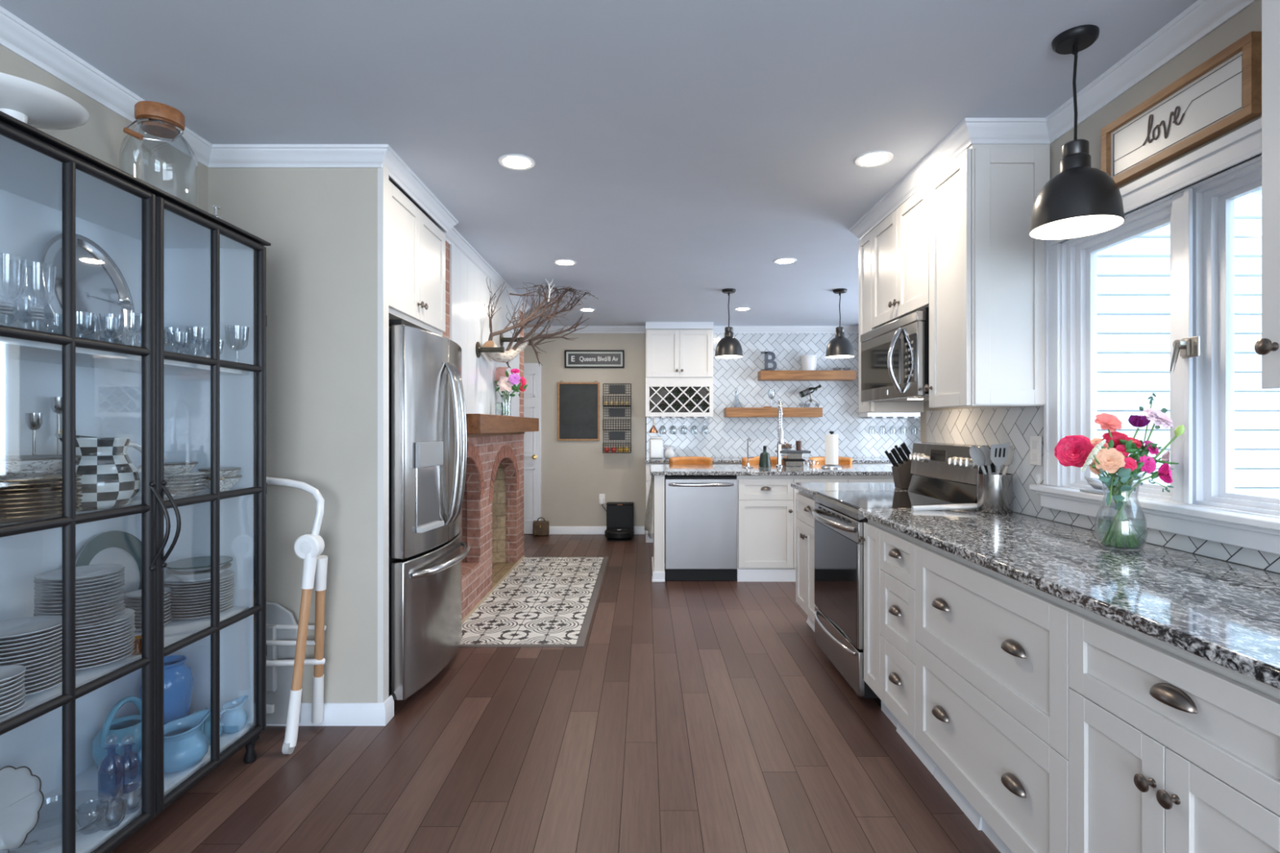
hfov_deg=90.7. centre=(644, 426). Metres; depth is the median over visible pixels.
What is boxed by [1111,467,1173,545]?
fern
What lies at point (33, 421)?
cup
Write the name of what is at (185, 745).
pitcher
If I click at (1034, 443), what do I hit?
socket
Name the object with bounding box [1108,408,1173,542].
ranunculus
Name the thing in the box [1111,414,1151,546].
tulip
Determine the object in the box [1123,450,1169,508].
freesia
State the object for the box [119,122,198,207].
jar
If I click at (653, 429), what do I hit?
funnel
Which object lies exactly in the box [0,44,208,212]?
wall
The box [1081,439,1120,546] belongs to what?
flower
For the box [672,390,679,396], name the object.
wine bottle
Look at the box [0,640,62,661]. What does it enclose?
plate
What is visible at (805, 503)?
base cabinet
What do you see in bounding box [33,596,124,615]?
plate
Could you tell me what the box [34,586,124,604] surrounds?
plate
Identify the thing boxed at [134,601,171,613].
plate
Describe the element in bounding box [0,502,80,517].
plate
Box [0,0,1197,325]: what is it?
ceiling
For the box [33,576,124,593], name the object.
plate
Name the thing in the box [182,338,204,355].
crystal glass
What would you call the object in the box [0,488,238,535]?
shelf
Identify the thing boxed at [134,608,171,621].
plate
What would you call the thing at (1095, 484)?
bird figurine
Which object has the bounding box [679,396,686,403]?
wine bottle
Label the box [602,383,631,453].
rack
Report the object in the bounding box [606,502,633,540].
dock
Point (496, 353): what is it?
branches
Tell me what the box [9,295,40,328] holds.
crystal glass
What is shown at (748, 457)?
tap
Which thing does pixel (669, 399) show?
wine bottle
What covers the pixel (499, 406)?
glass
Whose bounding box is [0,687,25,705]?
plate
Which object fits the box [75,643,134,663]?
plate
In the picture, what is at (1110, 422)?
ranunculus
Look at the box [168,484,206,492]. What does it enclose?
plate
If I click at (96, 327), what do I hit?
crystal glass
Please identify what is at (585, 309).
diffuser
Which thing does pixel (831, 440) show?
paper towel holder
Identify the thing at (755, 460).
counter stool
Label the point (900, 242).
upper cabinet
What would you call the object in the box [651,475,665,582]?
island end panel
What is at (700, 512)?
dishwasher
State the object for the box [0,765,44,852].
scalloped plate
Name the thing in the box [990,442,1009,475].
slotted spatula
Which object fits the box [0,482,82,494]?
plate
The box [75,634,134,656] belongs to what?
plate
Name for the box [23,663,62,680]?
plate
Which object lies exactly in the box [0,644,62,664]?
plate
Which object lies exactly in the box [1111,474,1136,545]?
stem
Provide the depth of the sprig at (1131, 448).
1.88 m
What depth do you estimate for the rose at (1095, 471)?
1.90 m
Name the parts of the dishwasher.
toe panel, handle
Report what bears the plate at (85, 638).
on the plate at (92, 641)
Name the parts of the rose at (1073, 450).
stem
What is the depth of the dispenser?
2.23 m
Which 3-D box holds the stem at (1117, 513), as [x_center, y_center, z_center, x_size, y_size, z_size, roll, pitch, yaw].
[1.461,0.256,1.950,0.081,0.220,0.006,0,0,0]
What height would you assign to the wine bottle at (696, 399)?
0.076 m
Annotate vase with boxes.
[140,655,193,724]
[1094,473,1147,551]
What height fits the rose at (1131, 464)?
0.276 m
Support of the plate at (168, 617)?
on the plate at (138, 629)
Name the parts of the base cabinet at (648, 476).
drawer, door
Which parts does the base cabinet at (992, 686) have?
cup pull, cup pull, toe moulding, drawer, drawer, cup pull, cup pull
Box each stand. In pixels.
[0,72,89,129]
[775,449,810,466]
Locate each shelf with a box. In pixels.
[0,336,248,374]
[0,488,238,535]
[0,606,248,723]
[724,407,822,417]
[757,370,856,381]
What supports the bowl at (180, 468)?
on the plate at (188, 474)
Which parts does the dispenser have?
wire handle, lid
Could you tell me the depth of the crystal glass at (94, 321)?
1.80 m
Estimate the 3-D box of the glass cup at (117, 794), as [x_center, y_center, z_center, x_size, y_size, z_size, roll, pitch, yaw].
[-1.562,1.133,1.928,0.070,0.070,0.082,0,0,36]
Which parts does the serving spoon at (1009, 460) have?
handle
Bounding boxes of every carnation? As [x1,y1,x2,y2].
[503,376,526,414]
[504,368,519,404]
[505,384,525,414]
[1115,440,1159,510]
[1119,437,1142,543]
[1120,454,1156,546]
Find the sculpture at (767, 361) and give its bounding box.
[760,351,777,370]
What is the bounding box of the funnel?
[648,418,657,432]
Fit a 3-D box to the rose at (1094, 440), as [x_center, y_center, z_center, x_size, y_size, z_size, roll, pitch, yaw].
[1.448,0.201,1.971,0.043,0.329,0.114,0,0,-35]
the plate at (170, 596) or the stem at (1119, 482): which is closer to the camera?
the stem at (1119, 482)
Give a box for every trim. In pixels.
[0,5,858,333]
[377,164,388,702]
[848,0,1257,239]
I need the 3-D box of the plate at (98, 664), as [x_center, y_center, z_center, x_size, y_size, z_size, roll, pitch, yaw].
[-1.665,0.699,1.892,0.216,0.019,0.216,0,0,0]
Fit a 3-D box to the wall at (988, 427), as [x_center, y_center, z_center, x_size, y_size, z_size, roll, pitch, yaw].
[1.691,0.046,0.180,0.127,2.527,6.960,0,0,0]
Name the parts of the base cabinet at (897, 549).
cup pull, cup pull, cup pull, drawer, drawer, drawer, toe moulding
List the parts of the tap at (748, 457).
spout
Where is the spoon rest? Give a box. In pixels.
[911,503,977,511]
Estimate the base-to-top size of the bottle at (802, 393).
0.158 m
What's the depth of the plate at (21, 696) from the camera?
1.56 m
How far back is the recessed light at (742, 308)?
6.53 m
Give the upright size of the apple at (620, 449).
0.061 m
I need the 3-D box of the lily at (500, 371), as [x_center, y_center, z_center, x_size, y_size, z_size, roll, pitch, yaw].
[-1.171,-0.291,5.130,0.168,0.395,0.086,0,0,0]
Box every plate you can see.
[0,473,82,484]
[0,478,81,489]
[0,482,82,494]
[0,485,82,498]
[0,489,82,503]
[0,493,83,508]
[0,497,82,512]
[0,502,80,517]
[0,506,82,522]
[0,615,62,639]
[0,624,62,644]
[0,628,62,648]
[0,632,62,652]
[0,635,62,656]
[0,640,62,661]
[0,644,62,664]
[0,648,62,666]
[0,665,26,684]
[0,671,25,688]
[0,675,24,692]
[0,680,24,697]
[0,684,24,701]
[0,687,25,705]
[0,691,26,710]
[0,697,24,714]
[0,700,25,718]
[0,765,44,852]
[22,651,62,668]
[23,659,62,676]
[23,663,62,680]
[23,667,62,684]
[24,655,62,672]
[24,671,62,688]
[24,679,62,697]
[25,675,62,693]
[33,568,124,586]
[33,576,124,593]
[33,589,124,608]
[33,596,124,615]
[33,600,124,617]
[34,564,124,582]
[34,572,124,589]
[34,578,124,596]
[34,582,124,600]
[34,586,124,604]
[34,592,124,611]
[75,530,141,601]
[75,603,124,622]
[75,606,124,625]
[75,608,134,631]
[75,610,124,628]
[75,613,135,634]
[75,617,134,638]
[75,620,134,641]
[75,624,134,645]
[75,626,135,648]
[75,631,134,653]
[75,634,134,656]
[75,637,135,659]
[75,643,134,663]
[75,646,134,666]
[75,649,134,671]
[124,587,171,599]
[124,591,170,604]
[124,594,172,607]
[124,598,170,610]
[133,611,171,624]
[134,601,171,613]
[134,604,170,617]
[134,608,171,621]
[134,614,171,627]
[134,617,171,631]
[164,471,206,479]
[164,475,206,482]
[164,478,206,485]
[164,569,233,585]
[164,574,234,588]
[164,577,234,591]
[165,481,205,489]
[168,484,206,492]
[169,580,234,594]
[169,588,233,602]
[170,582,234,596]
[170,585,234,599]
[170,591,234,605]
[170,594,234,608]
[170,596,233,611]
[170,599,233,613]
[170,601,234,617]
[170,604,233,619]
[173,488,206,497]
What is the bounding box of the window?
[1029,117,1279,555]
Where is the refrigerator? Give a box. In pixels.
[388,319,470,700]
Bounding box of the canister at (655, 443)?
[648,436,662,458]
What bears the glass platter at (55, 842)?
on the display cabinet at (181, 264)
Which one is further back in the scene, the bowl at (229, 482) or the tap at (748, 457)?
the tap at (748, 457)
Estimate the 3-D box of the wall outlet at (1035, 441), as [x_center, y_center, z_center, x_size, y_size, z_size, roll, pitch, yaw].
[1.620,0.100,2.620,0.010,0.120,0.070,0,0,0]
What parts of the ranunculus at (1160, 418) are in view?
stem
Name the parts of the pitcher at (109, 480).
handle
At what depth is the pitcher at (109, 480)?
1.86 m
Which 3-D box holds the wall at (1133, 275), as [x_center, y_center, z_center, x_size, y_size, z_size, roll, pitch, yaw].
[3.975,0.050,3.640,4.450,3.720,0.120,0,0,0]
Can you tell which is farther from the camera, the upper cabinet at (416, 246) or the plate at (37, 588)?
the upper cabinet at (416, 246)
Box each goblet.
[0,253,26,319]
[17,261,56,325]
[224,324,248,361]
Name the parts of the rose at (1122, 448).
stem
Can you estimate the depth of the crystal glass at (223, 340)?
2.33 m
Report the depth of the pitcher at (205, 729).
2.30 m
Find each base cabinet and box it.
[645,462,669,542]
[712,462,742,464]
[735,475,893,582]
[795,490,816,632]
[852,462,893,466]
[857,519,897,728]
[880,525,936,776]
[915,541,1075,852]
[1068,605,1279,852]
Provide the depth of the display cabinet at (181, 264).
2.02 m
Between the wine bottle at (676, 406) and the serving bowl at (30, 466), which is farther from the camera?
the wine bottle at (676, 406)
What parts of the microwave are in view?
handle, control panel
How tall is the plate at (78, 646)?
0.019 m
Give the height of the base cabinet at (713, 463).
0.899 m
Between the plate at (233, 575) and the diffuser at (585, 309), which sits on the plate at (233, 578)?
the plate at (233, 575)
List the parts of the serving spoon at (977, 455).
handle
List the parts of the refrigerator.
door, freezer drawer, dispenser panel, handle, handle, door, handle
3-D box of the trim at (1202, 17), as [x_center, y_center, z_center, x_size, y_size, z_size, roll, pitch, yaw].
[1.461,-1.177,0.353,0.398,0.079,7.106,0,0,0]
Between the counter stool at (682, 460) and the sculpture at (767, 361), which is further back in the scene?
the sculpture at (767, 361)
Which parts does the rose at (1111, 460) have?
stem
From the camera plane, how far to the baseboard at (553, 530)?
7.68 m
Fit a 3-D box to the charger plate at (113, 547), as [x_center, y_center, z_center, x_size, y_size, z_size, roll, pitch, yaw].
[-1.859,0.535,2.223,0.069,0.334,0.339,0,0,-1]
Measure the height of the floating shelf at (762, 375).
0.110 m
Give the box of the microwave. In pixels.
[860,306,928,402]
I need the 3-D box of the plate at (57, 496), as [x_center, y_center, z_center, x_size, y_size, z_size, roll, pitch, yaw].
[-1.665,0.190,1.678,0.258,0.019,0.258,0,0,3]
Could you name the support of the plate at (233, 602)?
on the plate at (231, 606)
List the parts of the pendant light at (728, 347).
lamp shade, cord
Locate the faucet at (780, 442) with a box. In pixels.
[775,399,790,466]
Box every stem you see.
[1102,480,1131,543]
[1105,482,1128,545]
[1107,473,1140,546]
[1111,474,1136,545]
[1112,473,1133,547]
[1116,482,1121,546]
[1117,475,1124,542]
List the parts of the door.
panel, panel, panel, knob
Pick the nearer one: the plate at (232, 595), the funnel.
the plate at (232, 595)
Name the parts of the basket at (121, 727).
handle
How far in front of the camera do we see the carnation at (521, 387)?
5.13 m
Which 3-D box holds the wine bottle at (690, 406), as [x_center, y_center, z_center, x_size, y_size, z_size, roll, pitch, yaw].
[0.532,-0.233,7.535,0.075,0.076,0.285,0,0,0]
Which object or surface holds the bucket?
on the floating shelf at (762, 375)
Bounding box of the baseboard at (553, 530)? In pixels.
[549,526,644,534]
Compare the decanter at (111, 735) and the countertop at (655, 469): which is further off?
the countertop at (655, 469)
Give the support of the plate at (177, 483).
on the plate at (182, 486)
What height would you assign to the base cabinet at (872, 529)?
0.898 m
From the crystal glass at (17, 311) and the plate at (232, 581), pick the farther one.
the plate at (232, 581)
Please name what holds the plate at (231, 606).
on the display cabinet at (181, 264)
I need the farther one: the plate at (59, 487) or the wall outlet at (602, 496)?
the wall outlet at (602, 496)
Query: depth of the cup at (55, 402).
1.93 m
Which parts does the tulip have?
stem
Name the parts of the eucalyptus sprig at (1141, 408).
stem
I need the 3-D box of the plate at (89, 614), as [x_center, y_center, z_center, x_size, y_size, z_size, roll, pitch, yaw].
[-1.670,0.544,1.871,0.201,0.019,0.201,0,0,-8]
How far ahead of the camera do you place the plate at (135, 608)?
2.18 m
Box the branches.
[475,276,597,368]
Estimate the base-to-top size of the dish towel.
0.552 m
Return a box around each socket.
[301,553,317,589]
[314,555,328,591]
[1031,440,1037,448]
[1031,453,1037,460]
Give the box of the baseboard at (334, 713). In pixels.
[266,695,394,725]
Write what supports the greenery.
in the vase
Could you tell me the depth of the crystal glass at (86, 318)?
1.92 m
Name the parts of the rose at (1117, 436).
stem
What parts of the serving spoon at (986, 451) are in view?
handle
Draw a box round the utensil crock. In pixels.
[977,472,1013,514]
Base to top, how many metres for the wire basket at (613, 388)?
0.278 m
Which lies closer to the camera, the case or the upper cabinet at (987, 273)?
the upper cabinet at (987, 273)
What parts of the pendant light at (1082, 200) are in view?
cord, lamp shade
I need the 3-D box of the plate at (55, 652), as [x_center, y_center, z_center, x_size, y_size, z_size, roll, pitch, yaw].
[-1.670,0.615,1.683,0.198,0.019,0.198,0,0,-23]
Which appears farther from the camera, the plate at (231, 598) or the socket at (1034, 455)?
the socket at (1034, 455)
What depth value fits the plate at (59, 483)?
1.62 m
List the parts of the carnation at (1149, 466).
stem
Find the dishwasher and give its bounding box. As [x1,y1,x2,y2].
[664,475,737,581]
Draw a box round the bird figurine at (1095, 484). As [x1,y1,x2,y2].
[1080,475,1110,494]
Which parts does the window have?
sash frame, latch lever, latch plate, sash frame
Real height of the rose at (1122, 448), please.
0.311 m
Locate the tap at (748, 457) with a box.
[742,438,754,467]
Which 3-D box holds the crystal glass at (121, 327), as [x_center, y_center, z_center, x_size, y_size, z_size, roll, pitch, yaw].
[-1.680,-0.274,2.081,0.068,0.095,0.068,0,0,-30]
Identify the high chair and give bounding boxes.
[266,476,328,754]
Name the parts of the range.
oven handle, drawer handle, storage drawer, oven door, control knob, control knob, control knob, control knob, control knob, control knob, control knob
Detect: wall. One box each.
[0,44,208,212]
[524,333,919,533]
[920,401,927,442]
[926,0,1279,574]
[1097,189,1279,497]
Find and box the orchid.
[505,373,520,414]
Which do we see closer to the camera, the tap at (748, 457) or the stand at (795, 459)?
the tap at (748, 457)
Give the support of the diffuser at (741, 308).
attached to the recessed light at (742, 308)
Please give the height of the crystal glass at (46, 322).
0.095 m
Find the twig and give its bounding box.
[545,278,555,302]
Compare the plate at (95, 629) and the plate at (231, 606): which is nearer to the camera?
the plate at (95, 629)
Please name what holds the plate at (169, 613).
on the plate at (168, 617)
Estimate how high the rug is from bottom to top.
0.005 m
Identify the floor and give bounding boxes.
[111,533,1000,852]
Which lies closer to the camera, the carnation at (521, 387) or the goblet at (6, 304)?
the goblet at (6, 304)
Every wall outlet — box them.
[599,493,606,511]
[1030,435,1041,465]
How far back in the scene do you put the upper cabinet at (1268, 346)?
1.31 m
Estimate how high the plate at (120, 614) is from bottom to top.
0.019 m
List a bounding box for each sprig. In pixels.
[1091,439,1161,502]
[1098,467,1131,509]
[1116,392,1168,487]
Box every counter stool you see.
[669,456,712,464]
[742,456,782,464]
[808,456,852,464]
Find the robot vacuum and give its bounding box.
[604,528,634,539]
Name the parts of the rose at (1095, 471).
stem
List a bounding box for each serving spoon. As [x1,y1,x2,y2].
[968,445,986,474]
[979,444,992,474]
[1001,445,1013,475]
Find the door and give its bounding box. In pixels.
[524,363,541,533]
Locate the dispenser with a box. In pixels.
[119,100,221,218]
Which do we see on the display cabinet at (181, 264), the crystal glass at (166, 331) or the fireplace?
the crystal glass at (166, 331)
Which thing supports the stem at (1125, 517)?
in the flower vase at (1108, 546)
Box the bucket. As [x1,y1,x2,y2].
[800,355,817,370]
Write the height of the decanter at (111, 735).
0.196 m
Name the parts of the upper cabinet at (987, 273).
knob, door, panel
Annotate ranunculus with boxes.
[1094,413,1129,509]
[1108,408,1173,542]
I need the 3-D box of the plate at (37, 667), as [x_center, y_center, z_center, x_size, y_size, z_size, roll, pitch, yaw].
[-1.671,0.636,1.682,0.198,0.019,0.198,0,0,28]
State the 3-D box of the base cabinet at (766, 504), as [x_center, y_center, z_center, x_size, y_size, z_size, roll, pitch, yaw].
[1.530,0.861,5.624,1.500,0.898,0.652,0,0,0]
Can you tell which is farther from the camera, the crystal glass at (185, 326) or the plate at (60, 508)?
the crystal glass at (185, 326)
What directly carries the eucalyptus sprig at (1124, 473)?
in the flower vase at (1108, 546)
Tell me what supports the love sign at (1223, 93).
attached to the wall at (988, 427)
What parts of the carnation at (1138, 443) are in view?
stem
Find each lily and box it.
[495,366,510,414]
[497,375,513,414]
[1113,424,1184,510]
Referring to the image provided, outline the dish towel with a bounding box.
[644,475,653,538]
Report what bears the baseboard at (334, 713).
attached to the wall column at (320, 225)
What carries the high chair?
on the floor
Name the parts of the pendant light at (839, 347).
lamp shade, cord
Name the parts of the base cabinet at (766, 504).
drawer, door, cup pull, door, drawer, drawer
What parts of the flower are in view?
stem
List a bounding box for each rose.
[1054,435,1115,502]
[1089,462,1134,546]
[1090,438,1128,546]
[1092,448,1125,543]
[1093,440,1123,546]
[1101,431,1129,546]
[1110,444,1129,545]
[1111,457,1137,503]
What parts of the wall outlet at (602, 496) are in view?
plate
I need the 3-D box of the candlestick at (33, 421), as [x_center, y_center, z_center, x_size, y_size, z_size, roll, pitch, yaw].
[-1.800,0.103,1.863,0.070,0.285,0.070,0,0,0]
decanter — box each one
[97,734,124,802]
[114,734,141,793]
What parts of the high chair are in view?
seat rail, tray arm, leg, leg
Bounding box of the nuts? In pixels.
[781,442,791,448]
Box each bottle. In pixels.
[659,403,666,410]
[666,396,672,403]
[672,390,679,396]
[672,403,679,410]
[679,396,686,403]
[685,390,693,396]
[685,403,693,410]
[693,396,700,403]
[699,403,706,409]
[758,445,771,466]
[798,384,821,397]
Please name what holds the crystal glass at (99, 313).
on the display cabinet at (181, 264)
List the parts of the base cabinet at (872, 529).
knob, door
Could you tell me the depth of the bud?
1.87 m
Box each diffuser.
[502,156,530,168]
[556,260,573,264]
[581,308,592,311]
[736,307,748,310]
[776,258,793,262]
[859,153,888,164]
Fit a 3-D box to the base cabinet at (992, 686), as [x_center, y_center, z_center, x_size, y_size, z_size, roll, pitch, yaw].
[1.298,0.861,1.940,0.628,0.898,0.854,0,0,0]
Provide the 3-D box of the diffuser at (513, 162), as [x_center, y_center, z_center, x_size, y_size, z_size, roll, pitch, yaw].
[-0.588,-1.214,2.906,0.128,0.001,0.128,0,0,0]
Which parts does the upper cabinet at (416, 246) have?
door, knob, knob, door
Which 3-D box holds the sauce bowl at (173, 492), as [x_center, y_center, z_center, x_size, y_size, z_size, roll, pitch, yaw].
[-1.562,0.228,2.038,0.091,0.036,0.091,0,0,0]
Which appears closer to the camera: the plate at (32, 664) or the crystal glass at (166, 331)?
the plate at (32, 664)
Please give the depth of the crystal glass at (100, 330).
2.13 m
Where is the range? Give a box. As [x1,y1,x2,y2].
[812,441,994,706]
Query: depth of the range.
3.22 m
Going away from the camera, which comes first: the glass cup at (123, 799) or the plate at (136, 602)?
the glass cup at (123, 799)
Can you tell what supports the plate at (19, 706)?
on the display cabinet at (181, 264)
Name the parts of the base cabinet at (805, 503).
door, drawer, cup pull, door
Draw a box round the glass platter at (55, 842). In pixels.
[0,795,112,852]
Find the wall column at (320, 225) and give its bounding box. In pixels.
[208,168,377,702]
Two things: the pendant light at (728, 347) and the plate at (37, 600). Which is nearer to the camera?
the plate at (37, 600)
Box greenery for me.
[494,370,527,401]
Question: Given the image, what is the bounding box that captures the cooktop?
[813,491,954,519]
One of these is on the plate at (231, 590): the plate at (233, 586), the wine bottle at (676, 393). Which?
the plate at (233, 586)
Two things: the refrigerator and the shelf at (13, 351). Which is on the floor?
the refrigerator
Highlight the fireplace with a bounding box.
[435,224,538,624]
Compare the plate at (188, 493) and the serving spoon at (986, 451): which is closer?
the plate at (188, 493)
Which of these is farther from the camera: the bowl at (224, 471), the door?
the door
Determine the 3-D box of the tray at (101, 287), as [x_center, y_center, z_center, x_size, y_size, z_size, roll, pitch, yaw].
[-1.843,-0.437,2.105,0.085,0.403,0.345,0,0,-1]
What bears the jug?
on the countertop at (647, 460)
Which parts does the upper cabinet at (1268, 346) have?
knob, door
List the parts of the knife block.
knife handle, knife handle, knife handle, knife handle, knife handle, knife handle, knife handle, knife handle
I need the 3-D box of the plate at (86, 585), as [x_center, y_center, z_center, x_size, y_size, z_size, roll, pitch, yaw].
[-1.670,0.460,1.873,0.201,0.019,0.201,0,0,23]
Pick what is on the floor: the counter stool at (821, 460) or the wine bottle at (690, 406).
the counter stool at (821, 460)
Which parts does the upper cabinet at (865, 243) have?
door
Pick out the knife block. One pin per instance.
(902, 477)
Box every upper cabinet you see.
[388,180,445,336]
[858,231,924,413]
[871,181,928,328]
[924,144,1049,408]
[1253,0,1279,388]
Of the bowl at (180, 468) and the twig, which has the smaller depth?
the bowl at (180, 468)
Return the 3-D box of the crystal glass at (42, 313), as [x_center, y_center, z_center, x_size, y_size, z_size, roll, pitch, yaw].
[-1.697,-0.274,1.823,0.068,0.095,0.068,0,0,-4]
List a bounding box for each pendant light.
[715,288,742,358]
[825,288,854,358]
[1028,24,1124,239]
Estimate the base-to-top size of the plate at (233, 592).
0.019 m
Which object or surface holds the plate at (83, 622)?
on the plate at (120, 614)
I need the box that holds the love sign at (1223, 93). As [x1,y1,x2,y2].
[1101,31,1262,186]
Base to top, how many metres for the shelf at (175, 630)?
0.022 m
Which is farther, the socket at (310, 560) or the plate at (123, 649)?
the socket at (310, 560)
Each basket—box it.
[91,696,141,773]
[602,383,631,406]
[602,405,631,429]
[602,429,631,453]
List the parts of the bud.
stem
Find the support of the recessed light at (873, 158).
in the ceiling
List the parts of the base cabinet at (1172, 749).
door, knob, knob, cup pull, door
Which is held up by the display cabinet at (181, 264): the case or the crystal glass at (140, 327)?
the crystal glass at (140, 327)
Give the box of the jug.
[662,445,677,458]
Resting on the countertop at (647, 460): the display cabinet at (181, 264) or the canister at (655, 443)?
the canister at (655, 443)
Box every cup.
[25,413,42,430]
[49,396,62,413]
[75,799,111,835]
[94,797,127,831]
[115,786,141,814]
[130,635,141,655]
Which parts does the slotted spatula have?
handle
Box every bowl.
[0,454,80,480]
[164,461,198,475]
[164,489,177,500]
[164,555,232,572]
[165,562,231,582]
[197,466,240,477]
[202,475,242,491]
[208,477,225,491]
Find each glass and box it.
[0,298,19,324]
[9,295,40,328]
[16,314,48,332]
[40,312,62,334]
[75,311,95,334]
[75,315,99,337]
[75,318,100,339]
[95,316,124,340]
[98,313,123,337]
[98,329,124,344]
[120,312,141,345]
[120,327,141,346]
[140,327,166,342]
[164,328,181,347]
[165,331,190,351]
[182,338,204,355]
[185,326,205,348]
[202,339,224,355]
[495,402,502,415]
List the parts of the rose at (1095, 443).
stem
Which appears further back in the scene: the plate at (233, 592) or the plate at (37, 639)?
the plate at (233, 592)
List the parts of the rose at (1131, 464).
stem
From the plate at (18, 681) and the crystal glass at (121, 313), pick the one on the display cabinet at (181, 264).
the crystal glass at (121, 313)
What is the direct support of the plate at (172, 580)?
on the plate at (233, 575)
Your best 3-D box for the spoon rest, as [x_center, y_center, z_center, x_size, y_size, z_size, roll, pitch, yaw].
[1.347,0.364,2.845,0.285,0.036,0.090,0,0,0]
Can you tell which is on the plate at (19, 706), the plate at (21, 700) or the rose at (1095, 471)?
the plate at (21, 700)
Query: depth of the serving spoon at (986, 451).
2.86 m
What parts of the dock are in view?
lid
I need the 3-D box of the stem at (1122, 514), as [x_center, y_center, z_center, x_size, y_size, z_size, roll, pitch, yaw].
[1.468,0.256,1.943,0.007,0.220,0.081,0,0,0]
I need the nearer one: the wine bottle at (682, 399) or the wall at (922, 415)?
the wall at (922, 415)
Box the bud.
[1120,462,1173,511]
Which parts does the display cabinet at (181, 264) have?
glass door, pull handle, pull handle, frame, glass door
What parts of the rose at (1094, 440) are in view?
stem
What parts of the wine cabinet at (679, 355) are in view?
door, stemware rail, crown, door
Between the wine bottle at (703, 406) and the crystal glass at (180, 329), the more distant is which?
the wine bottle at (703, 406)
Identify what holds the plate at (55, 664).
on the plate at (55, 668)
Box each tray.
[40,233,135,344]
[775,449,810,453]
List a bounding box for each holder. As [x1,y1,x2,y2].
[803,386,818,407]
[821,431,842,468]
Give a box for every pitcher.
[55,434,141,510]
[136,708,210,773]
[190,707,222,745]
[219,694,248,733]
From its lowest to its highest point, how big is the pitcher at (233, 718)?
0.112 m
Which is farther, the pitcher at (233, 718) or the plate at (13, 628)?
the pitcher at (233, 718)
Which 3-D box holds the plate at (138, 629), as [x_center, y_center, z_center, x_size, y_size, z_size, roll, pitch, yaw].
[-1.745,0.699,2.219,0.133,0.019,0.133,0,0,0]
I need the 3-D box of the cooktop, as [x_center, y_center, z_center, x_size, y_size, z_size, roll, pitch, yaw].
[1.272,0.407,3.311,0.575,0.056,0.766,0,0,0]
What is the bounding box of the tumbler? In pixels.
[795,440,802,450]
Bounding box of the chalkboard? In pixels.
[557,380,599,440]
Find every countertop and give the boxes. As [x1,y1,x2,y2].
[644,457,902,462]
[648,464,893,475]
[791,482,908,496]
[857,508,1279,689]
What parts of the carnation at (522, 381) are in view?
stem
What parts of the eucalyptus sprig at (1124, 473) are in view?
stem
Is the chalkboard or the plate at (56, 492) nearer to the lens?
the plate at (56, 492)
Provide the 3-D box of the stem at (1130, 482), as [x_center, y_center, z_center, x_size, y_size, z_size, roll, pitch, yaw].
[1.463,0.256,1.955,0.006,0.220,0.081,0,0,-45]
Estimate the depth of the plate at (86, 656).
1.87 m
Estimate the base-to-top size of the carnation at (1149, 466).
0.281 m
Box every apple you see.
[610,447,616,452]
[617,447,622,452]
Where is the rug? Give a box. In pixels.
[458,556,608,647]
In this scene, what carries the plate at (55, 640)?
on the plate at (55, 644)
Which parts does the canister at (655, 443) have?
lid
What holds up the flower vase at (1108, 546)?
on the countertop at (1227, 615)
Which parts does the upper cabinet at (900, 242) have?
door, knob, knob, door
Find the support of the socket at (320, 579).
attached to the high chair
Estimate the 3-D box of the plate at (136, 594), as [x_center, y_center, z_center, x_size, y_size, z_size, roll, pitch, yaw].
[-1.746,0.591,2.220,0.133,0.019,0.133,0,0,17]
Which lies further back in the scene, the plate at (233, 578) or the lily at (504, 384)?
the lily at (504, 384)
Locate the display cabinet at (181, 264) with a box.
[0,111,271,852]
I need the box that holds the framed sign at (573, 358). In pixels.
[564,350,624,368]
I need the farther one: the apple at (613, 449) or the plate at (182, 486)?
the apple at (613, 449)
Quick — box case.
[533,516,549,536]
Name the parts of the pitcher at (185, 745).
handle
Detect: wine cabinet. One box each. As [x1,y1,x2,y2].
[645,321,713,418]
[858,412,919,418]
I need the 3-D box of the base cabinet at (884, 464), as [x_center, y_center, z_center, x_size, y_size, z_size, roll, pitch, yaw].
[2.800,0.861,7.366,1.199,0.899,0.652,0,0,0]
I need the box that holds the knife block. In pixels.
[884,442,911,488]
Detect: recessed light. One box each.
[497,154,535,169]
[553,258,576,265]
[578,307,595,311]
[734,306,750,311]
[773,257,796,264]
[853,151,893,167]
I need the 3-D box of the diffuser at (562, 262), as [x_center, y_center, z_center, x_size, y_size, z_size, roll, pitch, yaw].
[-0.590,-1.214,4.680,0.128,0.001,0.128,0,0,0]
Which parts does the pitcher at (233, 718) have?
handle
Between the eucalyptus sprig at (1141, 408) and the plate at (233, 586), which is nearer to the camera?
the eucalyptus sprig at (1141, 408)
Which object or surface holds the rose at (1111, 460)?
in the flower vase at (1108, 546)
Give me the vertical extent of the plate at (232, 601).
0.019 m

